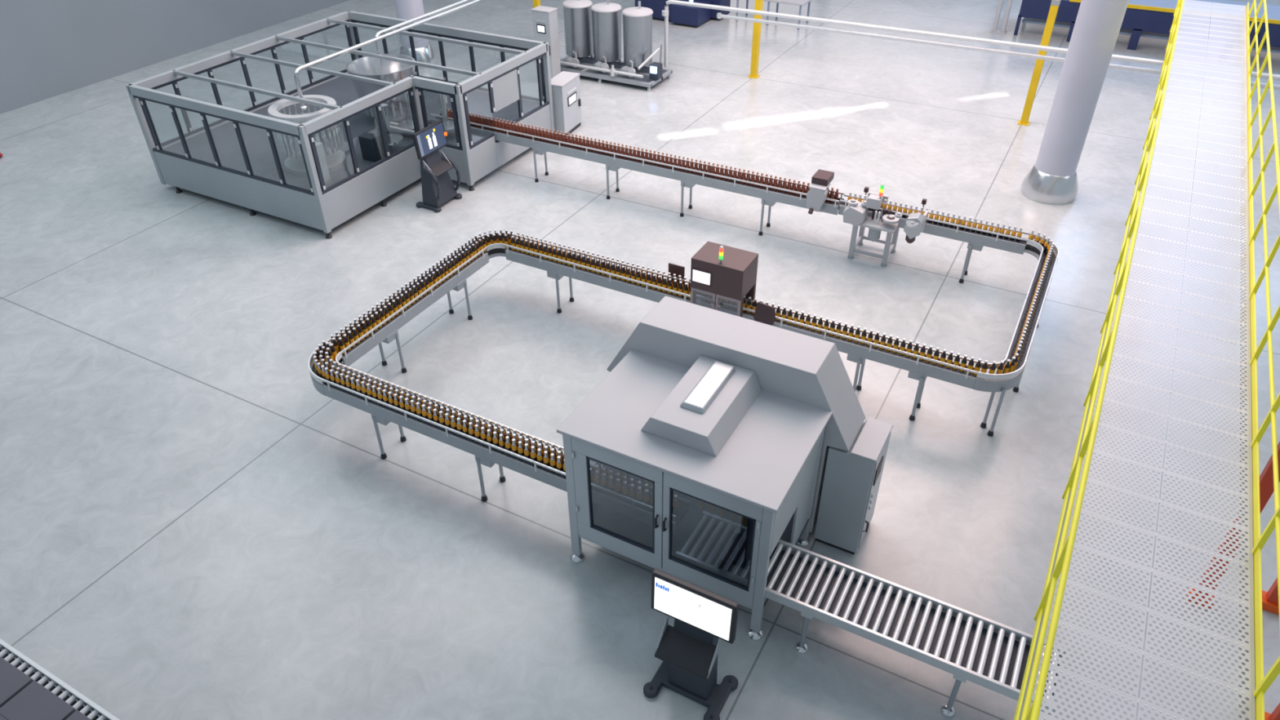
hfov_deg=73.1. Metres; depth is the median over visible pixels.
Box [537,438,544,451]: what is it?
bottle
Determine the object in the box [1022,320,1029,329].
bottle
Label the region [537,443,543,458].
bottle
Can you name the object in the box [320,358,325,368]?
bottle
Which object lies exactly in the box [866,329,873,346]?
bottle
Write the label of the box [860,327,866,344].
bottle
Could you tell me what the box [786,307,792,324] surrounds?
bottle
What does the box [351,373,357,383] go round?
bottle
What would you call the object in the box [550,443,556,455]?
bottle
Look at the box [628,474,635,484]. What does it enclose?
bottle
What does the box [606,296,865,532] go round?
hood
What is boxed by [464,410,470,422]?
bottle
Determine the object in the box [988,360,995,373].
bottle
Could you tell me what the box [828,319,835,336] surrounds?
bottle
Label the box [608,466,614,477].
bottle
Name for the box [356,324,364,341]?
bottle
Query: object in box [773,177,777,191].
bottle
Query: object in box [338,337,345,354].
bottle
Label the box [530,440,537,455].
bottle
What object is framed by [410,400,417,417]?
bottle
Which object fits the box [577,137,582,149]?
bottle
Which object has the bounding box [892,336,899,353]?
bottle
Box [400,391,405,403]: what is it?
bottle
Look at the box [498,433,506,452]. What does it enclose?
bottle
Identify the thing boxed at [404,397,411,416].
bottle
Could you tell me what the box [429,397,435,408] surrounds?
bottle
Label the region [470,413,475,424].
bottle
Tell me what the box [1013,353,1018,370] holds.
bottle
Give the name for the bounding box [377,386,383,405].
bottle
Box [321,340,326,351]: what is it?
bottle
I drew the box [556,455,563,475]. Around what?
bottle
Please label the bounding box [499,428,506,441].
bottle
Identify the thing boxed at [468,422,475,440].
bottle
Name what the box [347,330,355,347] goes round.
bottle
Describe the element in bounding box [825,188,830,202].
bottle
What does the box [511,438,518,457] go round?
bottle
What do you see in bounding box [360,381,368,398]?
bottle
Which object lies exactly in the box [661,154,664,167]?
bottle
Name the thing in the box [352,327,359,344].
bottle
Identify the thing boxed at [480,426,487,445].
bottle
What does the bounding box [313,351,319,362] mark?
bottle
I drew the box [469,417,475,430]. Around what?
bottle
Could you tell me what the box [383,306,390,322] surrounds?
bottle
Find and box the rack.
[1186,441,1279,719]
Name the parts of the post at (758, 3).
plate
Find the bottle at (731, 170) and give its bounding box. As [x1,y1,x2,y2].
[728,168,732,182]
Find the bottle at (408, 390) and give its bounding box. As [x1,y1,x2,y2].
[407,389,413,399]
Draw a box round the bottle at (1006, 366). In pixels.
[1001,359,1010,373]
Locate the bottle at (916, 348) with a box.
[911,342,919,359]
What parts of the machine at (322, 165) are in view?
corner post, window rail, panel, window rail, panel, roof rail, roof rail, corner post, corner post, window rail, panel, roof rail, corner post, roof rail, window rail, window rail, panel, corner post, solid panel, window rail, panel, panel, corner post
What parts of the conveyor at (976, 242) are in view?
frame, guide rail, frame, guide rail, leg, leg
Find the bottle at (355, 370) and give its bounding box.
[353,368,358,379]
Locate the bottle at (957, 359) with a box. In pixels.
[951,352,959,370]
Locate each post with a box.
[533,0,540,8]
[747,0,763,78]
[1017,0,1061,125]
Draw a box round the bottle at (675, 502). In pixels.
[672,494,679,514]
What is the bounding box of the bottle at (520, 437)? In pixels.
[518,435,524,448]
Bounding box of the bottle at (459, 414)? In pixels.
[457,413,463,425]
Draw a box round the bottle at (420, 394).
[418,393,423,404]
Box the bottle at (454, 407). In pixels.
[453,405,457,417]
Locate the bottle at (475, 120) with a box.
[474,115,478,127]
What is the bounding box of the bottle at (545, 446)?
[543,445,550,461]
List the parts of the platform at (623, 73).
frame, sensor post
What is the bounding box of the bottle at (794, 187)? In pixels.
[791,182,796,195]
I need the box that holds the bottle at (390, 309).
[387,302,395,319]
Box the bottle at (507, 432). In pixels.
[505,431,511,445]
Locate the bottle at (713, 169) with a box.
[711,164,715,177]
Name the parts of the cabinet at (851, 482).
handle, door, control panel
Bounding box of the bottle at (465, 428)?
[462,419,469,438]
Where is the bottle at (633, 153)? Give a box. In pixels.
[632,148,635,160]
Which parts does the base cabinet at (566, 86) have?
slot plate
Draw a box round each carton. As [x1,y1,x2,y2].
[0,656,33,707]
[0,680,75,719]
[65,710,91,719]
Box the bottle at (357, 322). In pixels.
[355,321,360,332]
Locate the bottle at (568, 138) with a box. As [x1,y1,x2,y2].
[566,134,570,146]
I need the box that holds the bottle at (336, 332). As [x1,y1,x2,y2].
[334,331,340,343]
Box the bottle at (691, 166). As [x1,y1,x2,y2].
[689,160,693,173]
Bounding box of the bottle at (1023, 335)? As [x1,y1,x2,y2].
[1017,333,1025,345]
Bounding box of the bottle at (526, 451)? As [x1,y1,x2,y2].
[524,443,531,462]
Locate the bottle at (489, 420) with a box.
[488,419,493,431]
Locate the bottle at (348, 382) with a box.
[345,375,351,392]
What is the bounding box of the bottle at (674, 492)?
[672,490,678,500]
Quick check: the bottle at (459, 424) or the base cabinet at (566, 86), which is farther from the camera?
the base cabinet at (566, 86)
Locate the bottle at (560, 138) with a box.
[559,133,563,145]
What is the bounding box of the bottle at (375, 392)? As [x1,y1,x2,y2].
[372,385,378,403]
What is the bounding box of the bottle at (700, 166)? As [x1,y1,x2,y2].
[698,162,702,175]
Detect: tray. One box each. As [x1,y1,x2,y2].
[422,150,453,177]
[560,57,665,82]
[654,615,720,679]
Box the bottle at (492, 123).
[491,119,495,131]
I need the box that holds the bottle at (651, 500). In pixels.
[650,493,653,511]
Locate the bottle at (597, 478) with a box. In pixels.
[594,470,600,489]
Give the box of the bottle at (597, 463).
[594,461,600,471]
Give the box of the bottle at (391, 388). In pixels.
[389,386,395,398]
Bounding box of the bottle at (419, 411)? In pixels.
[416,402,422,420]
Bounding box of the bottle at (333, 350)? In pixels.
[329,343,337,360]
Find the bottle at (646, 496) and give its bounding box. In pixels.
[644,488,649,508]
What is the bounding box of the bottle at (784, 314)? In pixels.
[781,306,786,323]
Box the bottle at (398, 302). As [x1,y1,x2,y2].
[396,297,401,313]
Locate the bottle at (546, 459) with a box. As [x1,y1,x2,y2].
[543,450,550,470]
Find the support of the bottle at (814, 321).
on the conveyor at (857, 353)
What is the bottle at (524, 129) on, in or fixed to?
on the conveyor at (769, 197)
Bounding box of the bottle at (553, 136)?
[551,131,555,143]
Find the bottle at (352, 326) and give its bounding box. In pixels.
[351,324,354,336]
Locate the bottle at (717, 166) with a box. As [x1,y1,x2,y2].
[715,165,719,178]
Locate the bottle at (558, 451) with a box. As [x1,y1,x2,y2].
[556,450,563,466]
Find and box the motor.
[903,209,928,243]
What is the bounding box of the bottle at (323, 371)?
[320,364,326,382]
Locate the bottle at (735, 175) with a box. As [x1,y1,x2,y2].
[733,169,737,182]
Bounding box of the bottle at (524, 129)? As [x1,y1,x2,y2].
[523,125,526,137]
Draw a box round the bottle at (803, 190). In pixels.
[801,183,805,197]
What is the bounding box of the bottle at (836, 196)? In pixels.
[834,188,838,202]
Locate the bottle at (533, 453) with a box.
[530,445,537,464]
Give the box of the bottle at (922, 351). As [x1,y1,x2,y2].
[919,343,925,360]
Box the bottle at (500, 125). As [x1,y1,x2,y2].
[497,120,502,132]
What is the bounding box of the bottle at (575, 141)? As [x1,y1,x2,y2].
[573,136,577,148]
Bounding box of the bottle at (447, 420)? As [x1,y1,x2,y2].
[444,413,451,431]
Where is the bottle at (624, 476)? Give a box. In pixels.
[622,475,628,493]
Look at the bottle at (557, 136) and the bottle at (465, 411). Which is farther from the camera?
the bottle at (557, 136)
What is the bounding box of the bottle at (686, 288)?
[683,282,688,298]
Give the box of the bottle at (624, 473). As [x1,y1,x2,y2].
[622,471,628,482]
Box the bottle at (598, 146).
[596,141,600,153]
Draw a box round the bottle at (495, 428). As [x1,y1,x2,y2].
[493,426,499,439]
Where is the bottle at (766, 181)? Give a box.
[764,176,768,189]
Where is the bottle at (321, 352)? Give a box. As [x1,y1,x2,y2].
[319,350,326,362]
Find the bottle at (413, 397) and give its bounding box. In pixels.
[411,395,417,406]
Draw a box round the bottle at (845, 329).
[841,322,848,339]
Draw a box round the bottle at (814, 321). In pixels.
[810,314,817,331]
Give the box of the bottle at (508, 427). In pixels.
[506,426,512,439]
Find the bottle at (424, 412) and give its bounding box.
[422,404,428,422]
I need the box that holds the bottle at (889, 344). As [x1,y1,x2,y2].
[885,334,892,351]
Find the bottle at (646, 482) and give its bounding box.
[643,479,648,489]
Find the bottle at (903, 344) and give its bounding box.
[898,337,906,355]
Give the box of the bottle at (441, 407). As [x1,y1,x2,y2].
[440,406,445,417]
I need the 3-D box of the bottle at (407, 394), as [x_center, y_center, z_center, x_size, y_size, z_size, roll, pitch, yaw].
[-2.470,0.452,9.237,0.059,0.221,0.060,24,43,29]
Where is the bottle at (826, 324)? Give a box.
[822,317,829,334]
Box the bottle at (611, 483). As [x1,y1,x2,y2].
[608,475,614,494]
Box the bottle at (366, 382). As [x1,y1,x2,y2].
[362,377,368,387]
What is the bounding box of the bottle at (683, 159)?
[681,158,684,171]
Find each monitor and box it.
[412,120,448,159]
[651,568,738,644]
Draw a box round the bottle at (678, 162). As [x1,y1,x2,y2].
[677,157,680,170]
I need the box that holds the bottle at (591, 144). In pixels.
[589,139,593,151]
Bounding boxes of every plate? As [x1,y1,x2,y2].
[668,262,684,282]
[753,301,775,325]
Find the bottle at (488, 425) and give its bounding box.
[487,424,493,436]
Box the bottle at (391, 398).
[387,391,395,409]
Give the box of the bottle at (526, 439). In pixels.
[524,438,531,451]
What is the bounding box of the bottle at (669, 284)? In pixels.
[667,278,672,293]
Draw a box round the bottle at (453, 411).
[451,410,457,423]
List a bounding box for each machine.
[125,10,554,239]
[556,296,865,640]
[635,0,730,27]
[690,241,758,317]
[843,183,927,266]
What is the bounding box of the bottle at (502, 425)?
[500,423,506,437]
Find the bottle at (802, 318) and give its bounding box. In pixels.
[798,311,804,328]
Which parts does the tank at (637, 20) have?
lid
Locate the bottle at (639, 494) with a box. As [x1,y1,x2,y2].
[636,486,643,506]
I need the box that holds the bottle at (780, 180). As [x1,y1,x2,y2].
[777,178,782,192]
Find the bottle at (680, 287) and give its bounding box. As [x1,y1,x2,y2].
[678,281,683,297]
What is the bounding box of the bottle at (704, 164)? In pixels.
[702,163,706,176]
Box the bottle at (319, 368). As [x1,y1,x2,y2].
[316,362,323,378]
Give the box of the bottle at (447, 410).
[445,408,451,421]
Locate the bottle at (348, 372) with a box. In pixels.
[346,371,352,380]
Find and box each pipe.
[293,0,484,110]
[374,0,471,74]
[662,0,1279,80]
[716,13,1279,90]
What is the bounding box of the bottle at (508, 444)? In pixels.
[505,435,511,454]
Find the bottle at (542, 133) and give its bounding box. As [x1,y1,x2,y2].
[541,128,544,141]
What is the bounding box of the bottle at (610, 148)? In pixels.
[608,143,612,155]
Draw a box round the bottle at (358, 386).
[355,379,362,396]
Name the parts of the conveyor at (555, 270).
leg, leg, guide rail, frame, guide rail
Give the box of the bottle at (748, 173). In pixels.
[746,172,750,185]
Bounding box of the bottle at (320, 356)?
[319,355,325,365]
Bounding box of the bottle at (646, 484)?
[643,483,649,502]
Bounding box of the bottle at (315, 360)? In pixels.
[314,359,319,376]
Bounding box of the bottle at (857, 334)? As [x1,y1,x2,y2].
[853,325,860,342]
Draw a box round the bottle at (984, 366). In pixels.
[980,360,987,373]
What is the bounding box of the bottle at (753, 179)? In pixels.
[751,173,755,186]
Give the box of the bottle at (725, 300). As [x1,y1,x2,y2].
[724,298,728,306]
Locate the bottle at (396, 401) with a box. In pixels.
[393,393,400,411]
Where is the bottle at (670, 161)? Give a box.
[669,155,672,168]
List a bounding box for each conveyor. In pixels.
[0,638,119,719]
[307,344,344,395]
[320,364,689,534]
[324,242,488,373]
[430,108,844,235]
[470,232,516,258]
[504,235,700,313]
[675,510,1065,717]
[695,293,981,420]
[838,194,1030,283]
[973,356,1025,436]
[1003,250,1058,392]
[1023,233,1059,262]
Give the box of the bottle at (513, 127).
[512,123,515,135]
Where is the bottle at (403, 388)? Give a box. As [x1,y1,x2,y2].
[401,386,407,397]
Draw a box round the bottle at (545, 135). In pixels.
[544,129,548,142]
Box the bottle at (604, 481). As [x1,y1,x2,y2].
[601,472,608,492]
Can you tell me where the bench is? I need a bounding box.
[735,0,812,30]
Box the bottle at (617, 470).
[614,469,621,478]
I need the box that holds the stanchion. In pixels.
[990,0,1012,34]
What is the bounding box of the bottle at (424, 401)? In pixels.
[422,400,428,410]
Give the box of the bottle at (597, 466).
[594,464,600,476]
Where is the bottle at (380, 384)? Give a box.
[378,382,383,394]
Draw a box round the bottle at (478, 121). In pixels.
[477,115,481,128]
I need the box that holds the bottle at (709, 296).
[707,294,711,302]
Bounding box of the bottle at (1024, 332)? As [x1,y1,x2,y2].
[1019,330,1026,340]
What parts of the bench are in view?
leg, leg, leg, leg, leg, leg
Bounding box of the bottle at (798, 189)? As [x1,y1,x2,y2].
[796,182,800,196]
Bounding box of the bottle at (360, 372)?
[359,370,364,381]
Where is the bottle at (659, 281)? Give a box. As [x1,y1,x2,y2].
[657,275,662,291]
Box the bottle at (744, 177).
[742,171,746,184]
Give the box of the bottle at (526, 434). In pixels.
[524,433,531,447]
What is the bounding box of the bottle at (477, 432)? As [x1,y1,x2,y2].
[474,424,481,443]
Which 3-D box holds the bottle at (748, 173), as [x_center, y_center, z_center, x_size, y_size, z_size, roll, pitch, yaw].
[1.718,-2.863,13.664,0.059,0.221,0.058,25,44,31]
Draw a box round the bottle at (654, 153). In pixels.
[652,152,656,165]
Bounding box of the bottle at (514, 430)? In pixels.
[512,428,519,441]
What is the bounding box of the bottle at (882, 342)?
[879,333,885,350]
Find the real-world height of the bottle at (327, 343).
0.221 m
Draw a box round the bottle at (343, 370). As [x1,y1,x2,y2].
[342,368,346,379]
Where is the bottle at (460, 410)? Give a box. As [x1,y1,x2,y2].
[458,408,464,420]
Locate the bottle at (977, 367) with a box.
[973,358,981,376]
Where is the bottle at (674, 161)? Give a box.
[673,156,676,169]
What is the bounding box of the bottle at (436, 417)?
[433,408,439,426]
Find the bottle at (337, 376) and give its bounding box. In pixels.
[334,371,342,389]
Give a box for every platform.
[560,44,672,91]
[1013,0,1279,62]
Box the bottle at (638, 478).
[635,476,642,493]
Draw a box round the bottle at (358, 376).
[357,374,362,384]
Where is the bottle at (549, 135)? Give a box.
[548,130,551,142]
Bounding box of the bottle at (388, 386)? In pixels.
[385,381,391,391]
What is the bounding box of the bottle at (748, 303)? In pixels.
[746,297,751,313]
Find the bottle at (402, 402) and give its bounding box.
[399,395,405,413]
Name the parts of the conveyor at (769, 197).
leg, leg, leg, leg, guide rail, leg, leg, leg, leg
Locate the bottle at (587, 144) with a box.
[585,138,589,151]
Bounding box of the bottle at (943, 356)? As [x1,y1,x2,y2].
[938,349,946,366]
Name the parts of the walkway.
rail post, rail post, rail post, rail post, knee rail, guard rail, rail post, deck panel, rail post, rail post, rail post, rail post, rail post, rail post, rail post, rail post, rail post, deck panel, rail post, rail post, rail post, rail post, rail post, rail post, rail post, rail post, rail post, rail post, rail post, rail post, rail post, rail post, knee rail, guard rail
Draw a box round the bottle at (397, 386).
[395,385,401,395]
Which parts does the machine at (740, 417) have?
leg, panel, door, handle, handle, rail, plate, handle, door, panel, leg, panel, leg, panel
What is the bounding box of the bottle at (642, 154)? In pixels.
[640,150,644,162]
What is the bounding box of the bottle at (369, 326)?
[366,318,372,334]
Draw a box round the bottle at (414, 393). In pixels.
[413,391,417,402]
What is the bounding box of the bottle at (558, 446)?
[556,445,563,457]
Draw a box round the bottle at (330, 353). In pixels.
[326,347,333,361]
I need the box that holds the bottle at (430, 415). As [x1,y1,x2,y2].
[427,406,434,424]
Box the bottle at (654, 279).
[651,274,656,289]
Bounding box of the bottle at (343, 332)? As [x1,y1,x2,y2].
[341,330,347,346]
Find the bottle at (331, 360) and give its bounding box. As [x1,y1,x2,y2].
[328,359,333,368]
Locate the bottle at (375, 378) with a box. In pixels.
[374,377,379,386]
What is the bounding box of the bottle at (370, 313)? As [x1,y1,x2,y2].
[368,311,372,322]
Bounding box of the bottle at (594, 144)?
[593,140,596,152]
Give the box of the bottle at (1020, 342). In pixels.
[1016,341,1022,353]
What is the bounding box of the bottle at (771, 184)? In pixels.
[768,177,773,190]
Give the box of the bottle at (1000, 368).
[995,360,1004,373]
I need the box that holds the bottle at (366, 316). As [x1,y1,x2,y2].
[364,315,367,325]
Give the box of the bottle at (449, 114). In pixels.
[447,110,451,120]
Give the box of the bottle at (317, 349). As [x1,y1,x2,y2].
[315,347,319,358]
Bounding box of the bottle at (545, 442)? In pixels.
[543,440,551,453]
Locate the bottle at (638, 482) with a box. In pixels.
[635,480,642,492]
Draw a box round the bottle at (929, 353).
[924,345,933,363]
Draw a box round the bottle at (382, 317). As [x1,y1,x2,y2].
[379,308,386,325]
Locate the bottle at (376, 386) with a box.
[373,381,378,391]
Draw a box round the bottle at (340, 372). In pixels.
[336,367,342,377]
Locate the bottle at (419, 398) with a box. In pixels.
[417,397,422,408]
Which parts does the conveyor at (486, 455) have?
leg, leg, leg, leg, frame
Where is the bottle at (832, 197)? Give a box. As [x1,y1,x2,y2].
[830,190,834,203]
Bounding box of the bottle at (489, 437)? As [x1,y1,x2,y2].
[486,429,493,448]
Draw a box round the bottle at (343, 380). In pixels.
[340,373,346,391]
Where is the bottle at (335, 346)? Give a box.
[332,337,339,354]
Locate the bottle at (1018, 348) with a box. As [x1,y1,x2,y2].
[1013,347,1020,363]
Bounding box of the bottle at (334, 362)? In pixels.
[333,361,338,370]
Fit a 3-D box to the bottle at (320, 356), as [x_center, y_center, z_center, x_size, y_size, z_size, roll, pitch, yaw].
[-3.605,0.039,9.813,0.060,0.221,0.059,-14,39,-18]
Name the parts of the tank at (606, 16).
lid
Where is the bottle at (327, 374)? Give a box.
[324,367,331,385]
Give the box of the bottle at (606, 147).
[604,142,608,155]
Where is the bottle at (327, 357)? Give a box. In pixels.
[325,355,329,366]
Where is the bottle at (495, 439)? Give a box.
[493,431,499,449]
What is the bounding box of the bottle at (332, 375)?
[329,368,336,386]
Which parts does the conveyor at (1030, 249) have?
guide rail, cross plate, frame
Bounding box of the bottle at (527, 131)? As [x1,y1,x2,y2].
[526,126,530,138]
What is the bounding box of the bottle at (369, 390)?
[366,382,373,400]
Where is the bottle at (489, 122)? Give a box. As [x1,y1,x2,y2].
[488,118,492,130]
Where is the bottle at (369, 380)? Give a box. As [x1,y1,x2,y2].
[368,378,373,388]
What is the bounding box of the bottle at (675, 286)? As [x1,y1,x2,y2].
[672,280,677,295]
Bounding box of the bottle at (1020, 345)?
[1015,344,1022,355]
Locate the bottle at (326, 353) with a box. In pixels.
[324,351,331,361]
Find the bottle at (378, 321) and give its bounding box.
[374,311,382,328]
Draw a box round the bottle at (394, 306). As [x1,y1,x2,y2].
[391,299,399,315]
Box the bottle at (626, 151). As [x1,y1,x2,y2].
[624,146,627,159]
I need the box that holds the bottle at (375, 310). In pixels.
[373,308,376,319]
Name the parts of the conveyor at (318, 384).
guide rail, frame, guide rail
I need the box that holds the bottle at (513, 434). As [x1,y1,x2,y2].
[511,433,518,447]
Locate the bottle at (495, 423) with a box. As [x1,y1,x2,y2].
[493,422,500,434]
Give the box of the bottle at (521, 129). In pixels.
[519,124,523,137]
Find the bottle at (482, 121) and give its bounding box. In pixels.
[480,116,484,128]
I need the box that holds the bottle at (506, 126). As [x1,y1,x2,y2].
[505,121,509,133]
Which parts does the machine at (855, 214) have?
leg, leg, table plate, drive motor, leg, leg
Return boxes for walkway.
[1013,0,1279,719]
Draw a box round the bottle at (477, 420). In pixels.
[475,419,481,431]
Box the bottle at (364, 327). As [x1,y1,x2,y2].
[361,320,368,337]
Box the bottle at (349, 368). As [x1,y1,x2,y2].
[348,367,353,376]
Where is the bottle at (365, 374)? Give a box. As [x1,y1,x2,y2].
[364,373,368,382]
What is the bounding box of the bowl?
[346,53,415,123]
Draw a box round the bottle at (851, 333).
[847,324,853,341]
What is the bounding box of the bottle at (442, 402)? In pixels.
[440,401,446,413]
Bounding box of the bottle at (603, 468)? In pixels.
[601,467,608,484]
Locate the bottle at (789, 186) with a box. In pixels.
[786,181,791,194]
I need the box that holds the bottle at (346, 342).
[342,333,351,351]
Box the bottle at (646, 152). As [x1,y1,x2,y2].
[644,151,648,164]
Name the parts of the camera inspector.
head plate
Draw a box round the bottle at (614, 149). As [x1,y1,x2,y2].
[612,144,616,156]
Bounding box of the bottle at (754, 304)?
[751,297,756,314]
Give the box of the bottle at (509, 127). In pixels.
[508,122,512,134]
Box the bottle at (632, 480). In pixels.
[629,478,635,490]
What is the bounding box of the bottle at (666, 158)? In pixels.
[665,155,668,168]
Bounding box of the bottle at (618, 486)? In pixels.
[615,478,622,497]
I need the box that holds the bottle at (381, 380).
[380,378,385,389]
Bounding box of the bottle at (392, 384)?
[391,382,395,393]
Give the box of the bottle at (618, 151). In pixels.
[616,145,620,157]
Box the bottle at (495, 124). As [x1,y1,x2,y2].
[494,120,498,131]
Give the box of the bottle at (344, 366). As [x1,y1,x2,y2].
[343,364,348,375]
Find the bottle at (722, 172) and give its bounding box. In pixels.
[720,166,724,179]
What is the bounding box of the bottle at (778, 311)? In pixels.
[775,304,781,321]
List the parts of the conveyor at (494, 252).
guide rail, guide rail, cross plate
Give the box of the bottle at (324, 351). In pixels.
[321,346,327,356]
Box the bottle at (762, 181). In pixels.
[760,175,764,188]
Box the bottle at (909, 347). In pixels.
[905,340,912,357]
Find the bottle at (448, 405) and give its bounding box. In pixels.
[447,404,452,415]
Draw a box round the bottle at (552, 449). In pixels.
[550,448,556,464]
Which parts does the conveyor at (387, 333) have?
leg, guide rail, leg, leg, leg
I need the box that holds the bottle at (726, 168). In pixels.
[724,167,728,181]
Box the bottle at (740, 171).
[737,170,741,183]
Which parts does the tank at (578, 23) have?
lid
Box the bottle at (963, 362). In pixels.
[959,355,967,372]
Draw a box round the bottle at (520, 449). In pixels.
[517,440,524,459]
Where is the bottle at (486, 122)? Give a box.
[484,117,488,129]
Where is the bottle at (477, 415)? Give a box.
[476,414,482,426]
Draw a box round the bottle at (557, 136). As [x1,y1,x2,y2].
[555,132,559,144]
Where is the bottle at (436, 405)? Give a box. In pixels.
[434,404,439,415]
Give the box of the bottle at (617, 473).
[614,472,621,484]
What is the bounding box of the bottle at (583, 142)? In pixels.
[582,137,585,150]
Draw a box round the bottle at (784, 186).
[782,179,786,193]
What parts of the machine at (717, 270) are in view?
corner post, door, door, corner post, panel, corner post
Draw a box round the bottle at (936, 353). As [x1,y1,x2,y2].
[931,346,939,364]
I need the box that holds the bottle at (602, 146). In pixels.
[600,142,604,154]
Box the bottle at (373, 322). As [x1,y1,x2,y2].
[370,315,377,331]
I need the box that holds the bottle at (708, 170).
[706,164,711,177]
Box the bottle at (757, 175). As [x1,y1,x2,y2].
[755,173,759,187]
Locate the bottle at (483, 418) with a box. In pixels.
[482,417,488,429]
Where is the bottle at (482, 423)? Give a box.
[481,422,487,435]
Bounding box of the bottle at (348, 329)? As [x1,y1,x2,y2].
[346,327,351,338]
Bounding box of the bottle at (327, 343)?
[325,342,330,351]
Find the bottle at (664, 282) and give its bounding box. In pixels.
[662,276,666,292]
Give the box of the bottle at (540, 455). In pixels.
[537,448,543,466]
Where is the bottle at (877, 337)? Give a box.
[872,331,879,348]
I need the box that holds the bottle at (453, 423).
[450,415,457,433]
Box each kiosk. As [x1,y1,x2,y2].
[412,120,462,212]
[643,568,738,719]
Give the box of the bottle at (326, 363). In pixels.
[324,361,330,373]
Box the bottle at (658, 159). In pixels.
[656,153,660,166]
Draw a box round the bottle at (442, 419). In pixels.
[439,410,445,429]
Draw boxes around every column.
[394,0,436,69]
[1020,0,1128,204]
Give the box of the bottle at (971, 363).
[965,356,974,373]
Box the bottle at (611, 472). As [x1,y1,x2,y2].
[608,470,614,482]
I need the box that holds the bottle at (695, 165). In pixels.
[693,161,697,174]
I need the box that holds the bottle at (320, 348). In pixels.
[318,343,322,351]
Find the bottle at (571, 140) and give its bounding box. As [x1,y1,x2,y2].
[570,135,573,147]
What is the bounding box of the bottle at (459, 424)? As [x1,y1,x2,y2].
[456,417,463,435]
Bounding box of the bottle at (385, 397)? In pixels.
[382,389,389,407]
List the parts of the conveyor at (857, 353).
frame, guide rail, frame, leg, leg, guide rail, leg, leg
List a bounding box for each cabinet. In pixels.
[530,5,560,78]
[551,71,582,135]
[813,417,893,554]
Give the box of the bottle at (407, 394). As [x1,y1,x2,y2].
[405,393,411,404]
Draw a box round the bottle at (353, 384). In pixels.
[350,377,357,395]
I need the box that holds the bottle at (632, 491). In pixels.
[629,484,635,502]
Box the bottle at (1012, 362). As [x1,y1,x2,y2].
[1008,356,1015,373]
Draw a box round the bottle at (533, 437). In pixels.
[531,435,537,448]
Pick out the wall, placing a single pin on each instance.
(49, 48)
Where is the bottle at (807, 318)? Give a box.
[804,312,810,329]
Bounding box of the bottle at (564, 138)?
[563,133,566,146]
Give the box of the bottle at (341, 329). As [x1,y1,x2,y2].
[339,328,345,339]
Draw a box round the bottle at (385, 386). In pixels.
[383,385,389,395]
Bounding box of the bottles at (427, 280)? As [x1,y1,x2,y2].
[384,191,1053,327]
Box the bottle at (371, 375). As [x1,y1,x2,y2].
[368,374,374,385]
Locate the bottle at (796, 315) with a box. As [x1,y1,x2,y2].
[792,309,798,326]
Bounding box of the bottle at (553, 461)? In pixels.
[550,453,556,472]
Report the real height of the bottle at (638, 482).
0.221 m
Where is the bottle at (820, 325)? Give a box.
[817,315,822,333]
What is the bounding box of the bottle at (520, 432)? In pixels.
[518,431,524,445]
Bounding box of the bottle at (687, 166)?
[685,160,689,172]
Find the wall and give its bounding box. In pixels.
[0,0,349,114]
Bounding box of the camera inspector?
[806,168,834,214]
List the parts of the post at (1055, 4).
plate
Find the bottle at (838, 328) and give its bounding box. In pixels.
[835,320,841,337]
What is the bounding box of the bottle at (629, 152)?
[628,147,631,159]
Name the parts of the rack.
foot plate, foot plate, foot plate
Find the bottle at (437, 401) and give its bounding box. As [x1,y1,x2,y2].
[435,400,440,410]
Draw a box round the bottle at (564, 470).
[563,459,565,476]
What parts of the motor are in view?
motor, guard plate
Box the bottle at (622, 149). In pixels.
[620,146,624,158]
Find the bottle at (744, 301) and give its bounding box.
[742,296,746,311]
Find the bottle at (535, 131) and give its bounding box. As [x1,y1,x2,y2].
[533,128,537,139]
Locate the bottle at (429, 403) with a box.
[428,401,434,413]
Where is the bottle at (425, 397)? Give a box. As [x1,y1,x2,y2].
[423,395,429,406]
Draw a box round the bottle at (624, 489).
[622,480,628,500]
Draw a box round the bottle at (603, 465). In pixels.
[600,463,608,479]
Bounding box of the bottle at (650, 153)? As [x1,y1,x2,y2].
[648,151,652,164]
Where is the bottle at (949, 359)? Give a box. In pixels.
[945,351,953,368]
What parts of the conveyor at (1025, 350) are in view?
frame, guide rail, frame, guide rail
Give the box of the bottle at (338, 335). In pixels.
[337,333,342,351]
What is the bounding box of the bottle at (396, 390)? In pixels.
[395,389,400,400]
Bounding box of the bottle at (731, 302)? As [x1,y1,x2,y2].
[729,300,734,308]
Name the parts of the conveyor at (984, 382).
leg, guide rail, leg, frame, guide rail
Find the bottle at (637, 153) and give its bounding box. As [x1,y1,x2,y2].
[636,149,639,162]
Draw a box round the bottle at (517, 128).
[515,124,519,136]
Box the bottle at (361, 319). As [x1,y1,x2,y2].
[360,318,363,329]
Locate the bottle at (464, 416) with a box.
[463,415,469,427]
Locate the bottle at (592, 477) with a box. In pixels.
[589,467,594,487]
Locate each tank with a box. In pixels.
[562,0,593,61]
[591,0,622,65]
[622,0,653,70]
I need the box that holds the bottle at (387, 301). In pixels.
[386,299,389,311]
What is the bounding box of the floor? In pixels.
[0,0,1279,719]
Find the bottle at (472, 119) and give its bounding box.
[471,115,475,126]
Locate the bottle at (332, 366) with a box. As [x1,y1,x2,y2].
[331,364,337,374]
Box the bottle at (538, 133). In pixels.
[537,128,541,141]
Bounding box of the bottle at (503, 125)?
[502,120,506,133]
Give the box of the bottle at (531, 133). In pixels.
[529,127,533,138]
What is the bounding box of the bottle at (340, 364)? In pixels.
[337,363,343,372]

